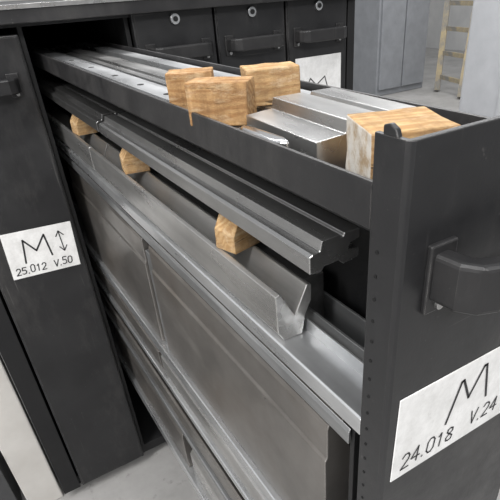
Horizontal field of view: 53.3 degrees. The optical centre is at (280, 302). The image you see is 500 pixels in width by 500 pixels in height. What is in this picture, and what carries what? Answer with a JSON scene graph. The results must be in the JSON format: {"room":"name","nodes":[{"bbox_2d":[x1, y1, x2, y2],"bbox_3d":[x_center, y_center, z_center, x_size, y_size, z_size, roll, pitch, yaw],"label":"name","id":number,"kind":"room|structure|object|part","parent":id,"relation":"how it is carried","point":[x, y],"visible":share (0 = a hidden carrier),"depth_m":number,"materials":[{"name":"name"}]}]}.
{"room":"metal workshop","nodes":[
{"label":"metal workshop","id":0,"kind":"room"},
{"bbox_2d":[1,48,499,499],"bbox_3d":[1.115,-0.987,4.048,12.000,0.100,11.500,-21,37,-25],"label":"floor","id":1,"kind":"structure","parent":0,"point":[155,475],"depth_m":1.70,"materials":[{"name":"concrete"}]},
{"bbox_2d":[0,451,21,499],"bbox_3d":[-1.050,0.556,1.525,0.389,0.282,0.324,-21,37,-25],"label":"metal bin","id":2,"kind":"object","parent":1,"relation":"on","point":[9,487],"visible":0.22,"depth_m":1.51,"materials":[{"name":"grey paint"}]},
{"bbox_2d":[0,354,62,499],"bbox_3d":[-0.815,-0.108,1.148,0.097,1.780,0.070,-21,37,-25],"label":"post","id":3,"kind":"object","parent":1,"relation":"on","point":[21,447],"visible":1,"depth_m":1.47,"materials":[{"name":"paint"}]},
{"bbox_2d":[0,0,354,493],"bbox_3d":[-0.603,-0.400,1.958,1.190,1.368,1.416,-21,37,-25],"label":"storage cabinet","id":4,"kind":"object","parent":1,"relation":"on","point":[36,23],"depth_m":1.29,"materials":[{"name":"metal"}]},
{"bbox_3d":[-0.603,-0.423,0.993,0.159,0.030,0.042,-21,37,-25],"label":"pull handle","id":5,"kind":"part","parent":4,"relation":"part of","materials":[{"name":"black paint"}]},
{"bbox_2d":[0,221,80,279],"bbox_3d":[-0.581,-0.126,1.214,0.164,0.126,0.002,-21,37,-25],"label":"label","id":6,"kind":"object","parent":4,"relation":"attached to","point":[31,252],"visible":1,"depth_m":1.21,"materials":[{"name":"white paper"}]},
{"bbox_3d":[-0.262,-0.667,1.084,1.190,0.008,0.004,-21,37,-25],"label":"worktop edge trim","id":7,"kind":"part","parent":4,"relation":"part of","materials":[{"name":"metal"}]},
{"bbox_3d":[-0.578,0.030,1.299,0.208,1.272,0.064,-21,37,-25],"label":"closed drawer","id":8,"kind":"part","parent":4,"relation":"part of","materials":[{"name":"black metal"}]},
{"bbox_2d":[46,102,108,171],"bbox_3d":[-0.507,-0.408,1.194,0.042,0.056,0.574,-21,37,-25],"label":"die","id":9,"kind":"object","parent":4,"relation":"on","point":[59,121],"visible":0.59,"depth_m":1.09,"materials":[{"name":"metal"}]},
{"bbox_2d":[38,77,123,131],"bbox_3d":[-0.436,-0.428,1.048,0.051,0.028,0.545,-21,37,-25],"label":"press brake punch","id":10,"kind":"object","parent":9,"relation":"on","point":[85,106],"visible":0.71,"depth_m":0.98,"materials":[{"name":"metal"}]},
{"bbox_2d":[70,114,97,135],"bbox_3d":[-0.418,-0.383,1.051,0.040,0.048,0.044,-25,39,-30],"label":"wood shim","id":11,"kind":"object","parent":9,"relation":"on","point":[78,126],"visible":0.58,"depth_m":1.04,"materials":[{"name":"brown wood"}]},
{"bbox_2d":[29,47,168,101],"bbox_3d":[-0.375,-0.440,0.945,0.054,0.024,0.950,-21,37,-25],"label":"bar","id":12,"kind":"object","parent":4,"relation":"on","point":[150,88],"visible":0.29,"depth_m":0.80,"materials":[{"name":"metal"}]},
{"bbox_2d":[67,163,164,340],"bbox_3d":[-0.391,-0.150,1.180,0.036,0.232,0.585,-21,37,-25],"label":"metal panel","id":13,"kind":"object","parent":4,"relation":"on","point":[118,245],"visible":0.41,"depth_m":1.10,"materials":[{"name":"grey metal"}]},
{"bbox_2d":[87,251,163,368],"bbox_3d":[-0.414,-0.011,1.329,0.042,0.056,0.625,-21,37,-25],"label":"die","id":14,"kind":"object","parent":4,"relation":"on","point":[120,302],"visible":0.15,"depth_m":1.24,"materials":[{"name":"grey metal"}]},
{"bbox_2d":[0,0,292,24],"bbox_3d":[-0.641,-0.961,1.600,1.190,0.031,1.405,-21,37,-25],"label":"countertop","id":15,"kind":"structure","parent":4,"relation":"on","point":[67,12],"depth_m":1.05,"materials":[{"name":"black paint"}]},
{"bbox_2d":[114,326,192,466],"bbox_3d":[-0.374,0.228,1.437,0.033,0.163,0.560,-21,37,-25],"label":"gooseneck punch","id":16,"kind":"object","parent":4,"relation":"on","point":[177,436],"visible":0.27,"depth_m":1.37,"materials":[{"name":"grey metal"}]},
{"bbox_2d":[145,249,167,343],"bbox_3d":[-0.223,-0.006,0.962,0.026,0.210,0.027,-21,37,-25],"label":"spacer","id":17,"kind":"object","parent":4,"relation":"on","point":[146,250],"visible":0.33,"depth_m":0.94,"materials":[{"name":"metal"}]},
{"bbox_2d":[50,45,271,111],"bbox_3d":[-0.285,-0.430,0.921,0.052,0.024,1.090,-21,37,-25],"label":"bar","id":18,"kind":"object","parent":4,"relation":"on","point":[152,74],"visible":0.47,"depth_m":0.91,"materials":[{"name":"metal"}]},
{"bbox_2d":[240,61,300,106],"bbox_3d":[-0.011,-0.238,0.541,0.059,0.037,0.041,-9,33,-9],"label":"wood block","id":19,"kind":"object","parent":18,"relation":"on","point":[271,80],"visible":0.61,"depth_m":0.52,"materials":[{"name":"brown wood"}]},
{"bbox_2d":[96,282,244,499],"bbox_3d":[-0.253,0.214,1.186,0.042,0.056,1.200,-21,37,-25],"label":"die","id":20,"kind":"object","parent":4,"relation":"on","point":[231,489],"visible":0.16,"depth_m":1.12,"materials":[{"name":"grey metal"}]},
{"bbox_3d":[-0.206,-0.126,1.482,0.200,1.296,0.064,-21,37,-25],"label":"closed drawer","id":21,"kind":"part","parent":4,"relation":"part of","materials":[{"name":"black metal"}]},
{"bbox_3d":[-0.228,-0.591,1.171,0.159,0.030,0.042,-21,37,-25],"label":"pull handle","id":22,"kind":"part","parent":4,"relation":"part of","materials":[{"name":"black paint"}]},
{"bbox_2d":[76,42,310,93],"bbox_3d":[-0.207,-0.422,0.901,0.028,0.025,1.210,-21,37,-25],"label":"bar","id":23,"kind":"object","parent":4,"relation":"on","point":[164,64],"visible":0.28,"depth_m":0.96,"materials":[{"name":"silver metal"}]},
{"bbox_2d":[27,44,369,230],"bbox_3d":[-0.322,-0.438,0.964,0.168,0.004,1.681,-21,37,-25],"label":"tray","id":24,"kind":"object","parent":4,"relation":"on","point":[360,217],"depth_m":0.44,"materials":[{"name":"paint"}]},
{"bbox_2d":[90,144,310,340],"bbox_3d":[-0.167,-0.135,0.739,0.042,0.056,0.675,-21,37,-25],"label":"die","id":25,"kind":"object","parent":4,"relation":"on","point":[280,298],"visible":1,"depth_m":0.58,"materials":[{"name":"metal"}]},
{"bbox_2d":[119,148,149,174],"bbox_3d":[-0.240,-0.240,0.812,0.040,0.048,0.038,-16,35,-18],"label":"wood shim","id":26,"kind":"object","parent":25,"relation":"on","point":[131,164],"visible":0.58,"depth_m":0.80,"materials":[{"name":"brown wood"}]},
{"bbox_2d":[99,112,359,274],"bbox_3d":[-0.119,-0.173,0.626,0.051,0.028,0.608,-21,37,-25],"label":"press brake punch","id":27,"kind":"object","parent":26,"relation":"on","point":[312,238],"visible":1,"depth_m":0.49,"materials":[{"name":"metal"}]},
{"bbox_2d":[214,214,260,253],"bbox_3d":[-0.049,-0.086,0.556,0.034,0.048,0.040,23,41,34],"label":"wood shim","id":28,"kind":"object","parent":25,"relation":"on","point":[230,237],"visible":0.56,"depth_m":0.55,"materials":[{"name":"brown wood"}]},
{"bbox_2d":[190,449,224,499],"bbox_3d":[-0.061,0.479,1.018,0.034,0.163,0.520,-21,37,-25],"label":"gooseneck punch","id":29,"kind":"object","parent":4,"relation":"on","point":[203,478],"visible":0.32,"depth_m":1.15,"materials":[{"name":"metal"}]},
{"bbox_2d":[161,355,265,499],"bbox_3d":[-0.095,0.246,0.901,0.042,0.056,0.530,-21,37,-25],"label":"die","id":30,"kind":"object","parent":4,"relation":"on","point":[256,494],"visible":0.27,"depth_m":0.89,"materials":[{"name":"metal"}]},
{"bbox_3d":[-0.034,-0.194,1.570,0.200,1.296,0.064,-21,37,-25],"label":"closed drawer","id":31,"kind":"part","parent":4,"relation":"part of","materials":[{"name":"black metal"}]},
{"bbox_2d":[148,243,349,499],"bbox_3d":[-0.074,0.105,0.756,0.036,0.232,0.520,-21,37,-25],"label":"metal panel","id":32,"kind":"object","parent":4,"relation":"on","point":[301,456],"visible":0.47,"depth_m":0.67,"materials":[{"name":"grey metal"}]},
{"bbox_3d":[-0.056,-0.658,1.259,0.159,0.030,0.042,-21,37,-25],"label":"pull handle","id":33,"kind":"part","parent":4,"relation":"part of","materials":[{"name":"black paint"}]},
{"bbox_2d":[27,33,499,499],"bbox_3d":[-0.263,0.029,1.241,0.205,1.231,1.750,-21,37,-25],"label":"drawer","id":34,"kind":"object","parent":4,"relation":"in","point":[424,278],"visible":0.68,"depth_m":0.40,"materials":[{"name":"black metal"}]},
{"bbox_3d":[-0.306,0.338,1.429,0.087,0.048,1.661,-21,37,-25],"label":"galvanised rail","id":35,"kind":"part","parent":34,"relation":"part of","materials":[{"name":"metal"}]},
{"bbox_3d":[-0.331,0.173,1.310,0.052,0.030,1.661,-21,37,-25],"label":"galvanised rail","id":36,"kind":"part","parent":34,"relation":"part of","materials":[{"name":"metal"}]},
{"bbox_3d":[-0.338,0.073,1.245,0.052,0.030,1.661,-21,37,-25],"label":"galvanised rail","id":37,"kind":"part","parent":34,"relation":"part of","materials":[{"name":"metal"}]},
{"bbox_3d":[-0.343,-0.013,1.190,0.052,0.042,1.661,-21,37,-25],"label":"galvanised rail","id":38,"kind":"part","parent":34,"relation":"part of","materials":[{"name":"metal"}]},
{"bbox_3d":[-0.395,-0.425,0.917,0.004,0.032,1.681,-21,37,-25],"label":"plate","id":39,"kind":"part","parent":34,"relation":"part of","materials":[{"name":"black paint"}]},
{"bbox_3d":[-0.365,-0.268,1.020,0.038,0.034,1.661,-21,37,-25],"label":"galvanised rail","id":40,"kind":"part","parent":34,"relation":"part of","materials":[{"name":"metal"}]},
{"bbox_3d":[-0.250,-0.476,0.995,0.004,0.045,1.681,-21,37,-25],"label":"plate","id":41,"kind":"part","parent":34,"relation":"part of","materials":[{"name":"black paint"}]},
{"bbox_3d":[0.180,0.388,0.651,0.204,1.224,0.029,-21,37,-25],"label":"panel","id":42,"kind":"part","parent":34,"relation":"part of","materials":[{"name":"black metal"}]},
{"bbox_3d":[0.174,-0.034,0.345,0.157,0.036,0.040,-21,37,-25],"label":"pull handle","id":43,"kind":"part","parent":34,"relation":"part of","materials":[{"name":"black paint"}]},
{"bbox_2d":[241,125,288,147],"bbox_3d":[-0.014,-0.129,0.424,0.014,0.030,0.072,-21,37,-25],"label":"bar","id":44,"kind":"object","parent":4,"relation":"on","point":[272,137],"visible":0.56,"depth_m":0.41,"materials":[{"name":"metal"}]},
{"bbox_3d":[0.139,-0.262,1.658,0.202,1.296,0.064,-21,37,-25],"label":"closed drawer","id":45,"kind":"part","parent":4,"relation":"part of","materials":[{"name":"black metal"}]},
{"bbox_2d":[295,52,340,87],"bbox_3d":[0.111,-0.643,1.420,0.158,0.110,0.002,-21,37,-25],"label":"label","id":46,"kind":"object","parent":4,"relation":"attached to","point":[322,69],"visible":0.53,"depth_m":1.41,"materials":[{"name":"white paper"}]},
{"bbox_3d":[0.116,-0.726,1.347,0.159,0.030,0.042,-21,37,-25],"label":"pull handle","id":47,"kind":"part","parent":4,"relation":"part of","materials":[{"name":"black paint"}]},
{"bbox_2d":[246,87,415,168],"bbox_3d":[0.042,-0.159,0.453,0.100,0.041,0.124,-19,36,-23],"label":"segment","id":48,"kind":"object","parent":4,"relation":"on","point":[314,124],"visible":0.56,"depth_m":0.43,"materials":[{"name":"metal"}]},
{"bbox_2d":[305,291,365,361],"bbox_3d":[-0.228,-0.202,0.905,0.035,0.040,1.272,-21,37,-25],"label":"channel","id":49,"kind":"object","parent":4,"relation":"in","point":[343,324],"visible":0.02,"depth_m":0.52,"materials":[{"name":"metal"}]},
{"bbox_2d":[63,110,323,317],"bbox_3d":[-0.267,-0.246,0.948,0.025,0.064,1.130,-21,37,-25],"label":"bar","id":50,"kind":"object","parent":49,"relation":"on","point":[316,303],"visible":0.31,"depth_m":0.56,"materials":[{"name":"metal"}]},
{"bbox_2d":[346,106,460,179],"bbox_3d":[0.084,-0.104,0.356,0.061,0.053,0.061,-7,33,-6],"label":"wood block","id":51,"kind":"object","parent":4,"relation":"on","point":[413,122],"visible":0.44,"depth_m":0.34,"materials":[{"name":"brown wood"}]},
{"bbox_2d":[390,346,499,481],"bbox_3d":[0.161,0.088,0.435,0.164,0.094,0.002,-20,37,-26],"label":"label","id":52,"kind":"object","parent":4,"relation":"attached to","point":[437,415],"visible":1,"depth_m":0.42,"materials":[{"name":"white paper"}]},
{"bbox_3d":[-0.075,-0.195,0.544,0.054,0.017,0.135,-21,37,-25],"label":"bar","id":53,"kind":"object","parent":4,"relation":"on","visible":0},
{"bbox_2d":[165,67,213,108],"bbox_3d":[-0.099,-0.238,0.559,0.051,0.042,0.037,-5,33,-2],"label":"wood block","id":54,"kind":"object","parent":53,"relation":"on","point":[175,79],"visible":0.56,"depth_m":0.54,"materials":[{"name":"brown wood"}]},
{"bbox_2d":[184,76,256,125],"bbox_3d":[-0.059,-0.203,0.501,0.063,0.041,0.037,3,33,10],"label":"wood block","id":55,"kind":"object","parent":53,"relation":"on","point":[227,100],"visible":0.82,"depth_m":0.48,"materials":[{"name":"brown wood"}]},
{"bbox_2d":[353,0,429,95],"bbox_3d":[1.430,-3.922,6.448,0.870,2.180,0.630,-21,37,-25],"label":"locker","id":56,"kind":"object","parent":1,"relation":"on","point":[390,36],"visible":0.86,"depth_m":6.48,"materials":[{"name":"metal"}]},
{"bbox_3d":[1.415,-3.735,6.133,0.390,2.050,0.030,-21,37,-25],"label":"door","id":57,"kind":"part","parent":56,"relation":"part of","materials":[{"name":"grey paint"}]},
{"bbox_3d":[1.764,-3.872,6.311,0.400,2.050,0.030,-21,37,-25],"label":"door","id":58,"kind":"part","parent":56,"relation":"part of","materials":[{"name":"grey paint"}]},
{"bbox_2d":[434,0,472,97],"bbox_3d":[2.271,-3.819,6.078,0.486,2.311,1.117,8,35,17],"label":"wooden ladder","id":59,"kind":"object","parent":1,"relation":"on","point":[445,27],"visible":0.7,"depth_m":6.38,"materials":[{"name":"wood"}]},
{"bbox_3d":[2.151,-3.972,6.325,0.070,2.345,0.100,8,21,17],"label":"rail","id":60,"kind":"part","parent":59,"relation":"part of","materials":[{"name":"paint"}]},
{"bbox_3d":[2.373,-3.723,5.920,0.070,2.396,0.100,13,18,23],"label":"rail","id":61,"kind":"part","parent":59,"relation":"part of","materials":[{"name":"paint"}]},
{"bbox_2d":[459,0,499,116],"bbox_3d":[1.768,-1.711,2.910,1.000,2.280,0.780,-21,37,-25],"label":"column","id":62,"kind":"structure","parent":1,"relation":"on","point":[480,89],"depth_m":3.00,"materials":[{"name":"grey paint"}]},
{"bbox_2d":[495,90,499,115],"bbox_3d":[1.400,-1.592,2.533,0.020,1.930,0.430,-21,37,-25],"label":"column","id":63,"kind":"structure","parent":62,"relation":"attached to","point":[497,113],"depth_m":3.00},
{"bbox_2d":[426,0,473,50],"bbox_3d":[6.091,-4.591,5.738,0.200,3.580,11.700,-21,37,-25],"label":"wall","id":64,"kind":"structure","parent":0,"point":[459,16],"depth_m":10.04,"materials":[{"name":"paint"}]}
]}

